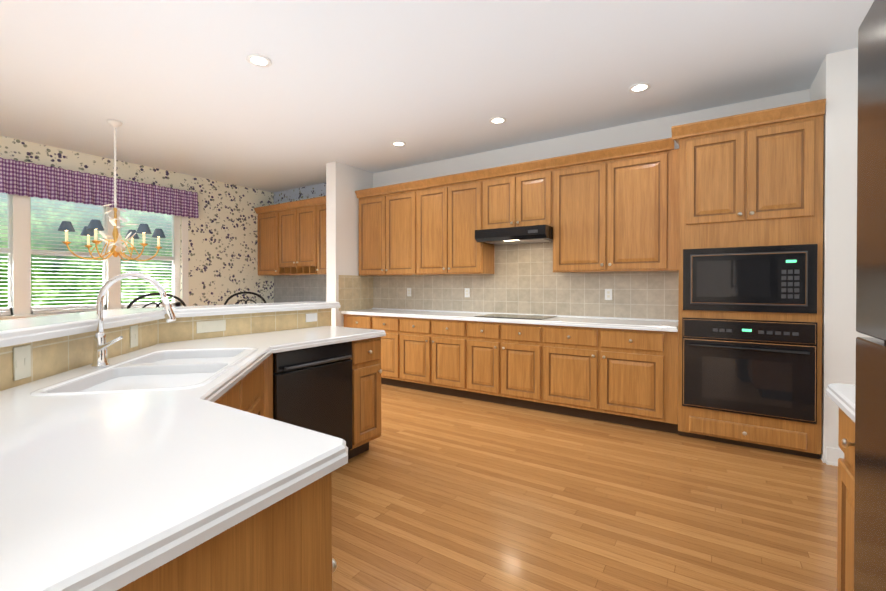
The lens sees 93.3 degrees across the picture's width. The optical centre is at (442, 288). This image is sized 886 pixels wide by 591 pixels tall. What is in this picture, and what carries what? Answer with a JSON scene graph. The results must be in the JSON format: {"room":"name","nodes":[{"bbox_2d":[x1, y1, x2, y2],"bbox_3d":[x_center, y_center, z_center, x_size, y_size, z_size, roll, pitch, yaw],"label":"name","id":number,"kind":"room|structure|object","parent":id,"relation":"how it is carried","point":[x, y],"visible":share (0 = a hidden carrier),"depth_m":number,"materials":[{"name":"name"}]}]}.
{"room":"kitchen","nodes":[
{"label":"kitchen","id":0,"kind":"room"},
{"bbox_2d":[0,136,273,315],"bbox_3d":[-5.224,-0.213,4.102,0.120,2.900,7.990,0,1,33],"label":"wall","id":1,"kind":"structure","parent":0,"point":[223,246],"depth_m":6.48,"materials":[{"name":"paper"}]},
{"bbox_2d":[0,194,188,319],"bbox_3d":[-4.550,-0.455,5.078,0.155,1.690,2.764,0,1,33],"label":"window frames","id":2,"kind":"structure","parent":1,"relation":"in","point":[176,236],"depth_m":4.89,"materials":[{"name":"white wood"}]},
{"bbox_2d":[0,209,10,314],"bbox_3d":[-4.834,-0.283,4.613,0.052,1.151,0.079,0,1,33],"label":"window blinds","id":3,"kind":"object","parent":2,"relation":"attached to","point":[9,313],"depth_m":4.61,"materials":[{"name":"white plastic"}]},
{"bbox_2d":[31,198,105,313],"bbox_3d":[-4.530,-0.372,5.080,0.052,1.322,0.691,0,1,33],"label":"window blinds","id":4,"kind":"object","parent":2,"relation":"attached to","point":[61,310],"depth_m":5.03,"materials":[{"name":"white plastic"}]},
{"bbox_2d":[121,234,157,271],"bbox_3d":[-4.132,-0.480,5.691,0.052,0.519,0.426,0,1,33],"label":"window blinds","id":5,"kind":"object","parent":2,"relation":"attached to","point":[145,234],"depth_m":5.71,"materials":[{"name":"white plastic"}]},
{"bbox_2d":[121,281,162,308],"bbox_3d":[-4.117,0.090,5.719,0.052,0.361,0.487,0,1,33],"label":"window blinds","id":6,"kind":"object","parent":2,"relation":"attached to","point":[123,281],"depth_m":5.69,"materials":[{"name":"white plastic"}]},
{"bbox_2d":[151,215,175,306],"bbox_3d":[-3.975,-0.387,5.935,0.052,1.306,0.307,0,1,33],"label":"window blinds","id":7,"kind":"object","parent":2,"relation":"attached to","point":[168,215],"depth_m":5.98,"materials":[{"name":"white plastic"}]},
{"bbox_2d":[0,157,198,217],"bbox_3d":[-4.479,-1.225,5.033,0.099,0.380,2.935,0,1,33],"label":"valance","id":8,"kind":"object","parent":1,"relation":"attached to","point":[21,178],"visible":0.9,"depth_m":5.16,"materials":[{"name":"fabric"}]},
{"bbox_2d":[326,161,372,326],"bbox_3d":[-1.296,-0.227,5.886,0.186,2.900,0.720,0,1,33],"label":"wall","id":9,"kind":"structure","parent":0,"point":[348,287],"depth_m":5.66,"materials":[{"name":"white paint"}]},
{"bbox_2d":[0,0,873,192],"bbox_3d":[-1.954,-1.696,2.039,7.840,0.100,8.110,0,1,33],"label":"ceiling","id":10,"kind":"structure","parent":0,"point":[186,87],"depth_m":3.21,"materials":[{"name":"white paint"}]},
{"bbox_2d":[57,119,165,260],"bbox_3d":[-3.281,-0.970,4.188,0.822,1.383,0.840,0,1,33],"label":"chandelier","id":11,"kind":"object","parent":10,"relation":"hanging from","point":[93,227],"visible":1,"depth_m":4.17,"materials":[{"name":"gold metal"}]},
{"bbox_2d":[246,54,271,66],"bbox_3d":[-1.335,-1.649,3.038,0.171,0.008,0.171,0,0,-6],"label":"recessed light","id":12,"kind":"object","parent":10,"relation":"in","point":[258,60],"depth_m":3.04,"materials":[{"name":"white"}]},
{"bbox_2d":[391,141,405,146],"bbox_3d":[-0.512,-1.663,4.829,0.171,0.008,0.171,0,0,9],"label":"recessed light","id":13,"kind":"object","parent":10,"relation":"in","point":[396,143],"depth_m":4.82,"materials":[{"name":"white"}]},
{"bbox_2d":[489,117,506,123],"bbox_3d":[0.545,-1.658,4.143,0.171,0.008,0.171,0,0,9],"label":"recessed light","id":14,"kind":"object","parent":10,"relation":"in","point":[496,120],"depth_m":4.14,"materials":[{"name":"white"}]},
{"bbox_2d":[628,83,650,92],"bbox_3d":[1.624,-1.653,3.454,0.171,0.008,0.171,0,1,27],"label":"recessed light","id":15,"kind":"object","parent":10,"relation":"in","point":[639,87],"depth_m":3.45,"materials":[{"name":"white"}]},
{"bbox_2d":[274,89,809,319],"bbox_3d":[0.221,-0.223,5.401,7.840,2.900,0.122,0,1,33],"label":"wall","id":16,"kind":"structure","parent":0,"point":[524,279],"depth_m":4.80,"materials":[{"name":"white paint"}]},
{"bbox_2d":[254,196,325,275],"bbox_3d":[-2.194,-0.784,6.665,2.160,1.142,0.379,0,1,33],"label":"upper cabinet","id":17,"kind":"object","parent":16,"relation":"attached to","point":[292,238],"visible":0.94,"depth_m":6.62,"materials":[{"name":"brown wood"}]},
{"bbox_2d":[355,181,414,275],"bbox_3d":[-0.680,-0.761,5.712,1.015,1.172,0.327,0,1,33],"label":"upper cabinet","id":18,"kind":"object","parent":16,"relation":"attached to","point":[386,213],"depth_m":5.55,"materials":[{"name":"brown wood"}]},
{"bbox_2d":[407,288,410,295],"bbox_3d":[-0.467,0.054,5.774,0.072,0.116,0.007,0,1,33],"label":"electrical outlet plate","id":19,"kind":"object","parent":16,"relation":"attached to","point":[408,289],"depth_m":5.77,"materials":[{"name":"white plastic"}]},
{"bbox_2d":[415,169,494,274],"bbox_3d":[0.140,-0.757,5.179,0.940,1.172,0.327,0,1,33],"label":"upper cabinet","id":20,"kind":"object","parent":16,"relation":"attached to","point":[449,209],"depth_m":5.02,"materials":[{"name":"brown wood"}]},
{"bbox_2d":[465,288,469,296],"bbox_3d":[0.304,0.058,5.273,0.072,0.116,0.007,0,1,33],"label":"electrical outlet plate","id":21,"kind":"object","parent":16,"relation":"attached to","point":[467,290],"depth_m":5.27,"materials":[{"name":"white plastic"}]},
{"bbox_2d":[483,157,554,229],"bbox_3d":[0.878,-0.993,4.698,0.820,0.692,0.327,0,1,33],"label":"upper cabinet","id":22,"kind":"object","parent":16,"relation":"attached to","point":[523,194],"depth_m":4.53,"materials":[{"name":"brown wood"}]},
{"bbox_2d":[475,225,552,244],"bbox_3d":[0.827,-0.575,4.622,0.804,0.132,0.513,0,1,33],"label":"range hood","id":23,"kind":"object","parent":22,"relation":"attached to","point":[523,235],"visible":0.98,"depth_m":4.43,"materials":[{"name":"black metal"}]},
{"bbox_2d":[605,289,611,299],"bbox_3d":[1.722,0.065,4.353,0.072,0.116,0.007,0,1,33],"label":"electrical outlet plate","id":24,"kind":"object","parent":16,"relation":"attached to","point":[608,294],"depth_m":4.35,"materials":[{"name":"white plastic"}]},
{"bbox_2d":[553,138,674,272],"bbox_3d":[1.671,-0.749,4.185,1.070,1.172,0.327,0,1,33],"label":"upper cabinet","id":25,"kind":"object","parent":16,"relation":"attached to","point":[614,209],"depth_m":4.00,"materials":[{"name":"brown wood"}]},
{"bbox_2d":[331,384,837,590],"bbox_3d":[-1.954,1.303,2.062,7.840,0.100,8.110,0,1,33],"label":"floor","id":26,"kind":"structure","parent":0,"point":[431,491],"depth_m":2.38,"materials":[{"name":"brown wood"}]},
{"bbox_2d":[127,293,185,308],"bbox_3d":[-2.054,0.641,3.154,0.424,1.210,0.430,0,1,33],"label":"bar stool","id":27,"kind":"object","parent":26,"relation":"on","point":[151,294],"visible":0.12,"depth_m":3.22,"materials":[{"name":"black metal"}]},
{"bbox_2d":[0,308,330,390],"bbox_3d":[-0.862,0.719,2.022,2.190,1.069,2.600,0,1,33],"label":"tile backsplash","id":28,"kind":"structure","parent":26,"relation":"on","point":[53,356],"depth_m":2.29,"materials":[{"name":"tile"}]},
{"bbox_2d":[13,345,30,380],"bbox_3d":[-1.488,0.263,1.481,0.007,0.115,0.075,0,0,-12],"label":"outlet","id":29,"kind":"object","parent":28,"relation":"attached to","point":[21,362],"depth_m":1.47,"materials":[{"name":"beige plastic"}]},
{"bbox_2d":[130,325,137,347],"bbox_3d":[-1.648,0.257,2.232,0.007,0.115,0.075,0,0,-12],"label":"outlet","id":30,"kind":"object","parent":28,"relation":"attached to","point":[133,329],"depth_m":2.22,"materials":[{"name":"beige plastic"}]},
{"bbox_2d":[0,301,340,347],"bbox_3d":[-0.976,0.159,2.008,2.410,0.050,2.860,0,1,33],"label":"raised bar","id":31,"kind":"object","parent":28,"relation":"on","point":[21,330],"visible":0.9,"depth_m":2.04,"materials":[{"name":"white stone"}]},
{"bbox_2d":[197,320,225,332],"bbox_3d":[-1.532,0.253,2.770,0.007,0.075,0.190,0,1,33],"label":"outlet","id":32,"kind":"object","parent":28,"relation":"attached to","point":[216,325],"depth_m":2.77,"materials":[{"name":"beige plastic"}]},
{"bbox_2d":[306,313,316,321],"bbox_3d":[-1.086,0.242,3.456,0.007,0.070,0.115,0,1,33],"label":"outlet","id":33,"kind":"object","parent":28,"relation":"attached to","point":[310,317],"depth_m":3.45,"materials":[{"name":"beige plastic"}]},
{"bbox_2d":[117,457,352,590],"bbox_3d":[-0.656,0.824,0.837,0.687,0.880,0.586,0,1,33],"label":"base cabinet","id":34,"kind":"object","parent":26,"relation":"on","point":[284,544],"depth_m":0.78,"materials":[{"name":"brown wood"}]},
{"bbox_2d":[224,291,265,304],"bbox_3d":[-1.656,0.636,3.766,0.424,1.210,0.430,0,1,33],"label":"bar stool","id":35,"kind":"object","parent":26,"relation":"on","point":[245,292],"visible":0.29,"depth_m":3.86,"materials":[{"name":"black metal"}]},
{"bbox_2d":[214,353,372,456],"bbox_3d":[-0.914,0.816,1.828,0.824,0.880,0.824,0,1,33],"label":"base cabinet","id":36,"kind":"object","parent":26,"relation":"on","point":[253,393],"depth_m":2.43,"materials":[{"name":"brown wood"}]},
{"bbox_2d":[273,341,351,450],"bbox_3d":[-1.035,0.810,2.839,0.630,0.875,0.614,0,1,33],"label":"dishwasher","id":37,"kind":"object","parent":26,"relation":"on","point":[312,388],"visible":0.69,"depth_m":2.67,"materials":[{"name":"black"}]},
{"bbox_2d":[350,337,381,439],"bbox_3d":[-0.823,0.805,3.262,0.655,0.880,0.320,0,1,33],"label":"base cabinet","id":38,"kind":"object","parent":26,"relation":"on","point":[364,351],"depth_m":3.15,"materials":[{"name":"brown wood"}]},
{"bbox_2d":[0,326,385,590],"bbox_3d":[-0.749,0.414,1.989,2.170,0.170,2.428,0,1,33],"label":"countertop","id":39,"kind":"structure","parent":38,"relation":"on","point":[119,472],"depth_m":0.84,"materials":[{"name":"white stone"}]},
{"bbox_2d":[91,272,175,366],"bbox_3d":[-1.347,0.133,1.824,0.243,0.404,0.243,0,1,33],"label":"faucet","id":40,"kind":"object","parent":39,"relation":"on","point":[100,346],"visible":1,"depth_m":1.79,"materials":[{"name":"silver metal"}]},
{"bbox_2d":[344,314,399,386],"bbox_3d":[-0.780,0.786,5.623,0.972,0.880,0.607,0,1,33],"label":"base cabinet","id":41,"kind":"object","parent":26,"relation":"on","point":[390,343],"depth_m":5.22,"materials":[{"name":"brown wood"}]},
{"bbox_2d":[341,308,677,331],"bbox_3d":[0.458,0.324,4.797,3.944,0.055,0.637,0,1,33],"label":"countertop","id":42,"kind":"structure","parent":41,"relation":"on","point":[669,325],"depth_m":4.31,"materials":[{"name":"white stone"}]},
{"bbox_2d":[475,313,556,319],"bbox_3d":[0.798,0.309,4.584,0.760,0.008,0.490,0,1,33],"label":"glass cooktop","id":43,"kind":"object","parent":42,"relation":"in","point":[519,316],"visible":1,"depth_m":4.51,"materials":[{"name":"black"}]},
{"bbox_2d":[400,317,467,397],"bbox_3d":[0.022,0.790,5.102,0.940,0.880,0.607,0,1,33],"label":"base cabinet","id":44,"kind":"object","parent":26,"relation":"on","point":[433,352],"depth_m":4.83,"materials":[{"name":"brown wood"}]},
{"bbox_2d":[468,321,543,410],"bbox_3d":[0.777,0.794,4.612,0.860,0.880,0.607,0,1,33],"label":"base cabinet","id":45,"kind":"object","parent":26,"relation":"on","point":[506,360],"depth_m":4.33,"materials":[{"name":"brown wood"}]},
{"bbox_2d":[544,325,677,433],"bbox_3d":[1.629,0.798,4.059,1.172,0.880,0.607,0,1,33],"label":"base cabinet","id":46,"kind":"object","parent":26,"relation":"on","point":[628,377],"depth_m":3.77,"materials":[{"name":"brown wood"}]},
{"bbox_2d":[671,99,825,458],"bbox_3d":[2.453,-0.044,3.462,0.952,2.572,0.694,0,1,33],"label":"tall cabinet","id":47,"kind":"object","parent":26,"relation":"on","point":[750,279],"visible":1,"depth_m":3.19,"materials":[{"name":"brown wood"}]},
{"bbox_2d":[837,408,854,590],"bbox_3d":[1.448,0.822,0.995,0.686,0.879,0.750,0,1,33],"label":"base cabinet","id":48,"kind":"object","parent":26,"relation":"on","point":[846,513],"visible":0.4,"depth_m":1.38,"materials":[{"name":"brown wood"}]},
{"bbox_2d":[826,383,854,421],"bbox_3d":[1.462,0.362,0.993,0.707,0.040,0.790,0,1,33],"label":"countertop","id":49,"kind":"structure","parent":48,"relation":"on","point":[841,396],"depth_m":1.35,"materials":[{"name":"white stone"}]},
{"bbox_2d":[854,0,885,590],"bbox_3d":[0.943,0.357,0.340,0.812,1.820,0.848,0,1,33],"label":"refrigerator","id":50,"kind":"object","parent":26,"relation":"on","point":[870,496],"visible":1,"depth_m":0.80,"materials":[{"name":"silver metal"}]},
{"bbox_2d":[810,48,873,462],"bbox_3d":[3.045,-0.205,3.127,0.388,2.900,0.620,0,1,33],"label":"wall","id":51,"kind":"structure","parent":0,"point":[835,84],"depth_m":2.93,"materials":[{"name":"white paint"}]},
{"bbox_2d":[826,447,843,465],"bbox_3d":[2.875,1.187,2.865,0.375,0.120,0.022,0,1,33],"label":"baseboard","id":52,"kind":"structure","parent":51,"relation":"attached to","point":[833,455],"depth_m":2.93,"materials":[{"name":"white"}]},
{"label":"outside","id":53,"kind":"structure","parent":0,"visible":0},
{"bbox_2d":[0,193,171,306],"bbox_3d":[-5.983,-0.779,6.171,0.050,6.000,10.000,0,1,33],"label":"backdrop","id":54,"kind":"structure","parent":53,"point":[154,268],"depth_m":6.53,"materials":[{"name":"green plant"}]}
]}

